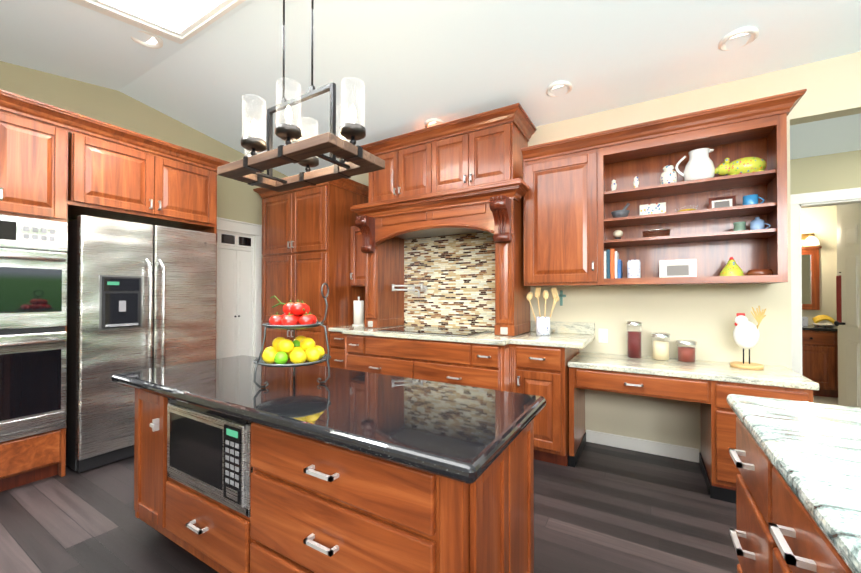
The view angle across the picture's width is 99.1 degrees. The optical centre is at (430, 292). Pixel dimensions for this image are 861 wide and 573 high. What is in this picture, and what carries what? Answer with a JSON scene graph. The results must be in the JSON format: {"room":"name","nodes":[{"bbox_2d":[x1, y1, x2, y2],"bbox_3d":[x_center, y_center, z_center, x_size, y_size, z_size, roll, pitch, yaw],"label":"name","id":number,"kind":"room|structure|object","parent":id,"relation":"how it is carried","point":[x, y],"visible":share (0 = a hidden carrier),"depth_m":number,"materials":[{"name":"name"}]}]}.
{"room":"kitchen","nodes":[
{"label":"kitchen","id":0,"kind":"room"},
{"bbox_2d":[0,0,253,90],"bbox_3d":[-0.399,-1.598,-0.136,7.840,0.671,3.440,0,-1,31],"label":"ceiling","id":1,"kind":"structure","parent":0,"point":[68,39],"depth_m":2.56,"materials":[{"name":"white paint"}]},
{"bbox_2d":[131,31,162,48],"bbox_3d":[-1.987,-1.780,2.561,0.196,0.030,0.196,0,-1,31],"label":"recessed light","id":2,"kind":"object","parent":1,"relation":"in","point":[155,42],"visible":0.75,"depth_m":2.60,"materials":[{"name":"white paint"}]},
{"bbox_2d":[68,0,245,43],"bbox_3d":[-1.674,-1.939,1.963,0.910,0.635,1.048,0,-1,31],"label":"skylight window","id":3,"kind":"structure","parent":1,"relation":"attached to","point":[179,18],"depth_m":2.41,"materials":[{"name":"white glass"}]},
{"bbox_2d":[0,61,294,322],"bbox_3d":[-3.400,-0.415,2.852,0.620,3.350,5.540,0,-1,31],"label":"wall","id":4,"kind":"structure","parent":0,"point":[239,201],"depth_m":3.38,"materials":[{"name":"beige paint"}]},
{"bbox_2d":[0,89,71,221],"bbox_3d":[-2.958,-0.859,2.362,0.639,0.748,0.735,0,-1,31],"label":"upper cabinet","id":5,"kind":"object","parent":4,"relation":"attached to","point":[71,165],"depth_m":2.38,"materials":[{"name":"brown wood"}]},
{"bbox_2d":[68,113,219,231],"bbox_3d":[-2.504,-0.917,3.128,0.639,0.620,0.980,0,-1,31],"label":"upper cabinet","id":6,"kind":"object","parent":4,"relation":"attached to","point":[118,174],"depth_m":2.89,"materials":[{"name":"brown wood"}]},
{"bbox_2d":[216,231,252,358],"bbox_3d":[-2.288,0.292,4.141,0.059,1.933,0.596,0,-1,31],"label":"closet door","id":7,"kind":"structure","parent":4,"relation":"in","point":[234,304],"depth_m":4.20,"materials":[{"name":"white paint"}]},
{"bbox_2d":[217,217,261,356],"bbox_3d":[-2.315,0.223,4.157,0.154,2.095,0.840,0,-1,31],"label":"trim","id":8,"kind":"structure","parent":4,"relation":"attached to","point":[224,225],"depth_m":4.40,"materials":[{"name":"white paint"}]},
{"bbox_2d":[0,396,837,572],"bbox_3d":[0.723,1.307,2.402,8.520,0.100,8.990,0,-1,31],"label":"floor","id":9,"kind":"structure","parent":0,"point":[599,508],"depth_m":1.99,"materials":[{"name":"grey wood"}]},
{"bbox_2d":[0,428,65,491],"bbox_3d":[-2.958,1.089,2.346,0.639,0.335,0.719,0,-1,31],"label":"base cabinet","id":10,"kind":"object","parent":9,"relation":"on","point":[29,459],"depth_m":2.39,"materials":[{"name":"brown wood"}]},
{"bbox_2d":[0,214,67,441],"bbox_3d":[-2.899,0.218,2.318,0.662,1.400,0.752,0,-1,31],"label":"wall oven","id":11,"kind":"object","parent":10,"relation":"in","point":[33,317],"visible":0.98,"depth_m":2.36,"materials":[{"name":"silver metal"}]},
{"bbox_2d":[65,215,215,472],"bbox_3d":[-2.429,0.356,3.073,0.721,1.788,0.930,0,-1,31],"label":"refrigerator","id":12,"kind":"object","parent":9,"relation":"on","point":[141,296],"visible":0.69,"depth_m":2.73,"materials":[{"name":"silver metal"}]},
{"bbox_2d":[253,178,368,366],"bbox_3d":[-1.259,0.026,4.237,1.500,2.490,0.724,0,-1,31],"label":"pantry","id":13,"kind":"object","parent":9,"relation":"on","point":[312,239],"visible":0.6,"depth_m":3.98,"materials":[{"name":"brown wood"}]},
{"bbox_2d":[117,383,533,572],"bbox_3d":[-0.579,0.862,1.670,1.914,0.778,0.681,0,-1,31],"label":"kitchen island","id":14,"kind":"object","parent":9,"relation":"on","point":[354,471],"depth_m":1.21,"materials":[{"name":"brown wood"}]},
{"bbox_2d":[167,398,252,516],"bbox_3d":[-0.852,0.677,1.750,0.628,0.372,0.466,0,-1,31],"label":"microwave","id":15,"kind":"object","parent":14,"relation":"in","point":[209,453],"visible":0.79,"depth_m":1.51,"materials":[{"name":"silver metal"}]},
{"bbox_2d":[111,355,545,490],"bbox_3d":[-0.603,0.456,1.720,2.080,0.061,0.745,0,-1,31],"label":"island countertop","id":16,"kind":"structure","parent":14,"relation":"on","point":[455,431],"depth_m":1.36,"materials":[{"name":"black stone"}]},
{"bbox_2d":[253,283,330,387],"bbox_3d":[-0.651,0.189,1.737,0.348,0.471,0.356,0,-1,31],"label":"fruit stand","id":17,"kind":"object","parent":16,"relation":"on","point":[297,351],"visible":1,"depth_m":1.68,"materials":[{"name":"grey metal"}]},
{"bbox_2d":[328,329,339,367],"bbox_3d":[-0.745,0.834,3.965,0.313,0.870,0.656,0,-1,31],"label":"base cabinet","id":18,"kind":"object","parent":9,"relation":"on","point":[334,333],"depth_m":3.72,"materials":[{"name":"brown wood"}]},
{"bbox_2d":[340,333,511,391],"bbox_3d":[0.054,0.830,3.428,1.609,0.870,0.766,0,-1,31],"label":"base cabinet","id":19,"kind":"object","parent":9,"relation":"on","point":[481,364],"depth_m":3.01,"materials":[{"name":"brown wood"}]},
{"bbox_2d":[332,325,594,348],"bbox_3d":[0.138,0.375,3.376,2.440,0.040,0.776,0,-1,31],"label":"countertop","id":20,"kind":"structure","parent":19,"relation":"on","point":[573,340],"depth_m":2.94,"materials":[{"name":"white stone"}]},
{"bbox_2d":[352,297,363,325],"bbox_3d":[-0.787,0.200,4.032,0.140,0.317,0.140,0,-1,31],"label":"paper towel holder","id":21,"kind":"object","parent":20,"relation":"on","point":[358,312],"visible":0.96,"depth_m":3.98,"materials":[{"name":"white paper"}]},
{"bbox_2d":[376,326,489,336],"bbox_3d":[0.027,0.348,3.374,0.920,0.010,0.520,0,-1,31],"label":"cooktop","id":22,"kind":"object","parent":20,"relation":"in","point":[440,331],"visible":1,"depth_m":3.33,"materials":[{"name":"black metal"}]},
{"bbox_2d":[527,287,558,334],"bbox_3d":[0.935,0.152,3.070,0.264,0.400,0.116,0,-1,31],"label":"utensil crock","id":23,"kind":"object","parent":20,"relation":"on","point":[542,325],"visible":1,"depth_m":3.03,"materials":[{"name":"white ceramic"}]},
{"bbox_2d":[512,341,578,465],"bbox_3d":[0.923,0.826,2.959,0.418,0.870,0.688,0,-1,31],"label":"base cabinet","id":24,"kind":"object","parent":9,"relation":"on","point":[531,362],"depth_m":2.66,"materials":[{"name":"brown wood"}]},
{"bbox_2d":[568,352,818,503],"bbox_3d":[1.691,0.878,2.557,1.308,0.760,0.597,0,-1,31],"label":"desk","id":25,"kind":"object","parent":9,"relation":"on","point":[709,386],"visible":0.69,"depth_m":2.34,"materials":[{"name":"brown wood"}]},
{"bbox_2d":[626,321,641,357],"bbox_3d":[1.573,0.361,2.830,0.108,0.276,0.108,0,-1,31],"label":"storage jar","id":26,"kind":"object","parent":25,"relation":"on","point":[634,342],"visible":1,"depth_m":2.79,"materials":[{"name":"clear glass"}]},
{"bbox_2d":[651,332,669,360],"bbox_3d":[1.721,0.401,2.742,0.120,0.196,0.120,0,-1,31],"label":"storage jar","id":27,"kind":"object","parent":25,"relation":"on","point":[661,350],"visible":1,"depth_m":2.70,"materials":[{"name":"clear glass"}]},
{"bbox_2d":[676,340,696,362],"bbox_3d":[1.857,0.423,2.662,0.120,0.151,0.120,0,-1,31],"label":"storage jar","id":28,"kind":"object","parent":25,"relation":"on","point":[686,354],"visible":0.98,"depth_m":2.62,"materials":[{"name":"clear glass"}]},
{"bbox_2d":[730,306,765,369],"bbox_3d":[2.108,0.290,2.433,0.192,0.412,0.170,0,-1,31],"label":"rooster figurine","id":29,"kind":"object","parent":25,"relation":"on","point":[746,334],"visible":1,"depth_m":2.41,"materials":[{"name":"white ceramic"}]},
{"bbox_2d":[729,422,758,572],"bbox_3d":[1.165,0.807,0.844,0.666,0.876,0.432,0,-1,31],"label":"base cabinet","id":30,"kind":"object","parent":9,"relation":"on","point":[745,539],"depth_m":1.01,"materials":[{"name":"brown wood"}]},
{"bbox_2d":[759,458,842,572],"bbox_3d":[0.872,0.803,0.348,0.666,0.876,0.720,0,-1,31],"label":"base cabinet","id":31,"kind":"object","parent":9,"relation":"on","point":[787,544],"depth_m":0.72,"materials":[{"name":"brown wood"}]},
{"bbox_2d":[727,394,860,572],"bbox_3d":[0.798,0.344,0.192,0.730,0.040,1.970,0,-1,31],"label":"countertop","id":32,"kind":"structure","parent":31,"relation":"on","point":[813,450],"depth_m":0.74,"materials":[{"name":"white stone"}]},
{"bbox_2d":[802,325,837,397],"bbox_3d":[4.982,0.852,4.614,0.930,0.845,0.601,0,-1,31],"label":"bathroom vanity","id":33,"kind":"object","parent":9,"relation":"on","point":[820,356],"visible":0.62,"depth_m":4.45,"materials":[{"name":"brown wood"}]},
{"bbox_2d":[802,317,807,325],"bbox_3d":[4.779,0.370,4.727,0.100,0.120,0.100,0,-1,31],"label":"tissue box","id":34,"kind":"object","parent":33,"relation":"on","point":[804,321],"visible":0.46,"depth_m":4.67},
{"bbox_2d":[811,315,834,326],"bbox_3d":[4.965,0.354,4.629,0.230,0.150,0.230,0,-1,31],"label":"bananas","id":35,"kind":"object","parent":33,"relation":"on","point":[817,319],"visible":0.96,"depth_m":4.62,"materials":[{"name":"yellow food"}]},
{"bbox_2d":[119,0,860,176],"bbox_3d":[1.013,-1.711,2.249,7.840,0.407,2.100,0,-1,31],"label":"ceiling","id":36,"kind":"structure","parent":0,"point":[413,65],"depth_m":2.59,"materials":[{"name":"white paint"}]},
{"bbox_2d":[217,0,384,191],"bbox_3d":[-0.709,-1.222,1.986,0.894,1.149,0.434,0,-1,31],"label":"chandelier","id":37,"kind":"object","parent":36,"relation":"hanging from","point":[254,165],"visible":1,"depth_m":1.89,"materials":[{"name":"brown wood"}]},
{"bbox_2d":[425,118,444,127],"bbox_3d":[0.044,-1.577,3.437,0.196,0.030,0.196,0,-1,31],"label":"recessed light","id":38,"kind":"object","parent":36,"relation":"in","point":[430,121],"visible":0.54,"depth_m":3.37,"materials":[{"name":"white paint"}]},
{"bbox_2d":[546,80,571,96],"bbox_3d":[1.000,-1.584,2.854,0.196,0.030,0.196,0,-1,31],"label":"recessed light","id":39,"kind":"object","parent":36,"relation":"in","point":[556,84],"visible":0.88,"depth_m":2.80,"materials":[{"name":"white paint"}]},
{"bbox_2d":[718,26,758,50],"bbox_3d":[1.926,-1.589,2.299,0.196,0.030,0.196,0,-1,31],"label":"recessed light","id":40,"kind":"object","parent":36,"relation":"in","point":[753,31],"visible":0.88,"depth_m":2.25,"materials":[{"name":"white paint"}]},
{"bbox_2d":[303,51,860,452],"bbox_3d":[1.517,-0.413,3.090,7.840,3.350,0.120,0,-1,31],"label":"wall","id":41,"kind":"structure","parent":0,"point":[703,316],"depth_m":2.73,"materials":[{"name":"beige paint"}]},
{"bbox_2d":[392,283,426,296],"bbox_3d":[-0.220,-0.025,3.854,0.259,0.146,0.300,0,-1,31],"label":"pot filler","id":42,"kind":"object","parent":41,"relation":"attached to","point":[422,288],"visible":1,"depth_m":3.82,"materials":[{"name":"silver metal"}]},
{"bbox_2d":[350,103,536,335],"bbox_3d":[0.079,-0.570,3.490,1.760,1.848,0.654,0,-1,31],"label":"range hood","id":43,"kind":"object","parent":41,"relation":"attached to","point":[442,220],"visible":0.98,"depth_m":3.46,"materials":[{"name":"brown wood"}]},
{"bbox_2d":[558,290,565,305],"bbox_3d":[1.149,0.046,3.223,0.080,0.135,0.012,0,-1,31],"label":"cross","id":44,"kind":"object","parent":41,"relation":"attached to","point":[561,295],"visible":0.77,"depth_m":3.22,"materials":[{"name":"teal"}]},
{"bbox_2d":[532,321,594,332],"bbox_3d":[0.330,0.307,3.700,2.440,0.100,0.024,0,-1,31],"label":"backsplash","id":45,"kind":"structure","parent":41,"relation":"attached to","point":[555,326],"depth_m":3.17,"materials":[{"name":"beige stone"}]},
{"bbox_2d":[523,145,608,284],"bbox_3d":[1.119,-0.584,3.042,0.605,1.010,0.366,0,-1,31],"label":"upper cabinet","id":46,"kind":"object","parent":41,"relation":"attached to","point":[572,200],"depth_m":2.87,"materials":[{"name":"brown wood"}]},
{"bbox_2d":[604,249,621,278],"bbox_3d":[1.434,-0.207,2.882,0.120,0.255,0.200,0,-1,31],"label":"cookbooks","id":47,"kind":"object","parent":46,"relation":"on","point":[612,265],"visible":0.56,"depth_m":2.80,"materials":[{"name":"multicoloured paper"}]},
{"bbox_2d":[611,180,616,190],"bbox_3d":[1.436,-0.826,2.874,0.044,0.125,0.043,0,-1,31],"label":"shaker","id":48,"kind":"object","parent":46,"relation":"on","point":[613,185],"visible":0.67,"depth_m":2.86,"materials":[{"name":"white ceramic"}]},
{"bbox_2d":[613,230,622,238],"bbox_3d":[1.460,-0.442,2.857,0.069,0.091,0.071,0,-1,31],"label":"figurine","id":49,"kind":"object","parent":46,"relation":"on","point":[618,233],"visible":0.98,"depth_m":2.83,"materials":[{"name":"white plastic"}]},
{"bbox_2d":[611,203,629,217],"bbox_3d":[1.476,-0.625,2.849,0.134,0.132,0.130,0,-1,31],"label":"mortar","id":50,"kind":"object","parent":46,"relation":"on","point":[623,212],"visible":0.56,"depth_m":2.81,"materials":[{"name":"grey stone"}]},
{"bbox_2d":[627,260,640,277],"bbox_3d":[1.538,-0.165,2.774,0.090,0.168,0.089,0,-1,31],"label":"patterned canister","id":51,"kind":"object","parent":46,"relation":"on","point":[633,268],"visible":0.67,"depth_m":2.74,"materials":[{"name":"white ceramic"}]},
{"bbox_2d":[633,176,638,187],"bbox_3d":[1.567,-0.827,2.797,0.044,0.125,0.043,0,-1,31],"label":"shaker","id":52,"kind":"object","parent":46,"relation":"on","point":[635,182],"visible":0.6,"depth_m":2.78,"materials":[{"name":"white ceramic"}]},
{"bbox_2d":[640,202,665,214],"bbox_3d":[1.675,-0.617,2.766,0.170,0.112,0.035,0,-1,31],"label":"decorative box","id":53,"kind":"object","parent":46,"relation":"on","point":[655,208],"depth_m":2.76,"materials":[{"name":"white ceramic"}]},
{"bbox_2d":[642,229,670,236],"bbox_3d":[1.678,-0.427,2.728,0.188,0.058,0.187,0,-1,31],"label":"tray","id":54,"kind":"object","parent":46,"relation":"on","point":[657,232],"visible":0.56,"depth_m":2.66,"materials":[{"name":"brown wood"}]},
{"bbox_2d":[660,165,676,183],"bbox_3d":[1.745,-0.850,2.691,0.110,0.170,0.110,0,-1,31],"label":"ginger jar","id":55,"kind":"object","parent":46,"relation":"on","point":[668,175],"visible":0.62,"depth_m":2.66,"materials":[{"name":"white ceramic"}]},
{"bbox_2d":[659,259,696,276],"bbox_3d":[1.809,-0.163,2.687,0.225,0.161,0.038,0,-1,31],"label":"photo frame","id":56,"kind":"object","parent":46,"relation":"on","point":[679,268],"visible":0.73,"depth_m":2.68,"materials":[{"name":"white paint"}]},
{"bbox_2d":[675,205,698,211],"bbox_3d":[1.839,-0.586,2.634,0.144,0.050,0.143,0,-1,31],"label":"glass bowl","id":57,"kind":"object","parent":46,"relation":"on","point":[687,209],"visible":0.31,"depth_m":2.59,"materials":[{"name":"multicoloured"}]},
{"bbox_2d":[675,148,714,180],"bbox_3d":[1.881,-0.886,2.611,0.232,0.240,0.183,0,-1,31],"label":"pitcher","id":58,"kind":"object","parent":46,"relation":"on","point":[700,164],"visible":0.85,"depth_m":2.54,"materials":[{"name":"white ceramic"}]},
{"bbox_2d":[708,196,735,208],"bbox_3d":[2.032,-0.615,2.558,0.150,0.106,0.038,0,-1,31],"label":"photo frame","id":59,"kind":"object","parent":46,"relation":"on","point":[726,201],"visible":0.62,"depth_m":2.56,"materials":[{"name":"brown wood"}]},
{"bbox_2d":[720,257,744,275],"bbox_3d":[2.055,-0.163,2.503,0.140,0.161,0.140,0,-1,31],"label":"hen","id":60,"kind":"object","parent":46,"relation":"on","point":[731,268],"visible":0.83,"depth_m":2.47,"materials":[{"name":"yellow ceramic"}]},
{"bbox_2d":[733,222,745,230],"bbox_3d":[2.091,-0.440,2.483,0.066,0.080,0.066,0,-1,31],"label":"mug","id":61,"kind":"object","parent":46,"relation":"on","point":[739,226],"visible":0.67,"depth_m":2.46,"materials":[{"name":"green ceramic"}]},
{"bbox_2d":[715,157,766,175],"bbox_3d":[2.094,-0.843,2.485,0.272,0.152,0.142,0,-1,31],"label":"pig","id":62,"kind":"object","parent":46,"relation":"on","point":[744,165],"visible":0.71,"depth_m":2.44},
{"bbox_2d":[743,194,764,204],"bbox_3d":[2.155,-0.605,2.447,0.111,0.085,0.080,0,-1,31],"label":"mug","id":63,"kind":"object","parent":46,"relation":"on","point":[750,199],"visible":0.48,"depth_m":2.42,"materials":[{"name":"blue ceramic"}]},
{"bbox_2d":[746,269,772,275],"bbox_3d":[2.179,-0.117,2.429,0.136,0.068,0.135,0,-1,31],"label":"bowl","id":64,"kind":"object","parent":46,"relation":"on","point":[760,272],"visible":0.56,"depth_m":2.38,"materials":[{"name":"brown wood"}]},
{"bbox_2d":[750,217,770,229],"bbox_3d":[2.183,-0.451,2.429,0.105,0.102,0.076,0,-1,31],"label":"teapot","id":65,"kind":"object","parent":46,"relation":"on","point":[757,223],"visible":0.73,"depth_m":2.41,"materials":[{"name":"blue ceramic"}]},
{"bbox_2d":[599,329,607,342],"bbox_3d":[1.437,0.359,3.054,0.070,0.117,0.008,0,-1,31],"label":"electrical outlet plate","id":66,"kind":"object","parent":41,"relation":"attached to","point":[603,335],"visible":1,"depth_m":3.05,"materials":[{"name":"white plastic"}]},
{"bbox_2d":[586,430,698,462],"bbox_3d":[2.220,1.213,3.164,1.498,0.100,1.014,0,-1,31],"label":"baseboard","id":67,"kind":"structure","parent":41,"relation":"attached to","point":[655,447],"depth_m":2.89,"materials":[{"name":"white paint"}]},
{"bbox_2d":[801,205,835,324],"bbox_3d":[5.383,0.061,4.807,2.940,2.430,0.120,0,-1,31],"label":"wall","id":68,"kind":"structure","parent":0,"point":[823,223],"depth_m":4.85,"materials":[{"name":"beige paint"}]},
{"bbox_2d":[801,233,819,245],"bbox_3d":[4.862,-0.708,4.934,0.510,0.170,0.194,0,-1,31],"label":"sconce","id":69,"kind":"object","parent":68,"relation":"attached to","point":[810,239],"visible":0.31,"depth_m":4.82,"materials":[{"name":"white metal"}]},
{"bbox_2d":[801,246,821,309],"bbox_3d":[4.881,-0.193,5.003,0.640,0.840,0.050,0,-1,31],"label":"bathroom mirror","id":70,"kind":"object","parent":68,"relation":"attached to","point":[810,282],"visible":0.42,"depth_m":4.89,"materials":[{"name":"brown wood"}]},
{"bbox_2d":[790,113,860,159],"bbox_3d":[4.535,-1.205,3.385,2.940,0.080,3.449,0,-1,31],"label":"ceiling","id":71,"kind":"structure","parent":0,"point":[828,136],"depth_m":2.77,"materials":[{"name":"white paint"}]},
{"bbox_2d":[835,203,860,405],"bbox_3d":[4.135,0.050,3.425,0.120,2.430,1.130,0,-1,31],"label":"wall","id":72,"kind":"structure","parent":0,"point":[841,211],"depth_m":3.89,"materials":[{"name":"beige paint"}]},
{"bbox_2d":[790,187,860,374],"bbox_3d":[3.476,0.202,3.077,0.760,2.120,0.138,0,-1,31],"label":"door frame","id":73,"kind":"structure","parent":72,"relation":"attached to","point":[798,202],"depth_m":3.18,"materials":[{"name":"white paint"}]},
{"bbox_2d":[836,272,841,321],"bbox_3d":[4.287,0.051,3.829,0.030,0.535,0.180,0,-1,31],"label":"hanging towel","id":74,"kind":"object","parent":72,"relation":"hanging from","point":[838,300],"visible":0.46,"depth_m":3.86,"materials":[{"name":"red fabric"}]},
{"bbox_2d":[834,210,860,407],"bbox_3d":[3.919,0.248,3.365,0.111,2.008,0.780,0,-1,31],"label":"bathroom door","id":75,"kind":"structure","parent":72,"relation":"in","point":[850,323],"depth_m":3.50,"materials":[{"name":"white paint"}]}
]}

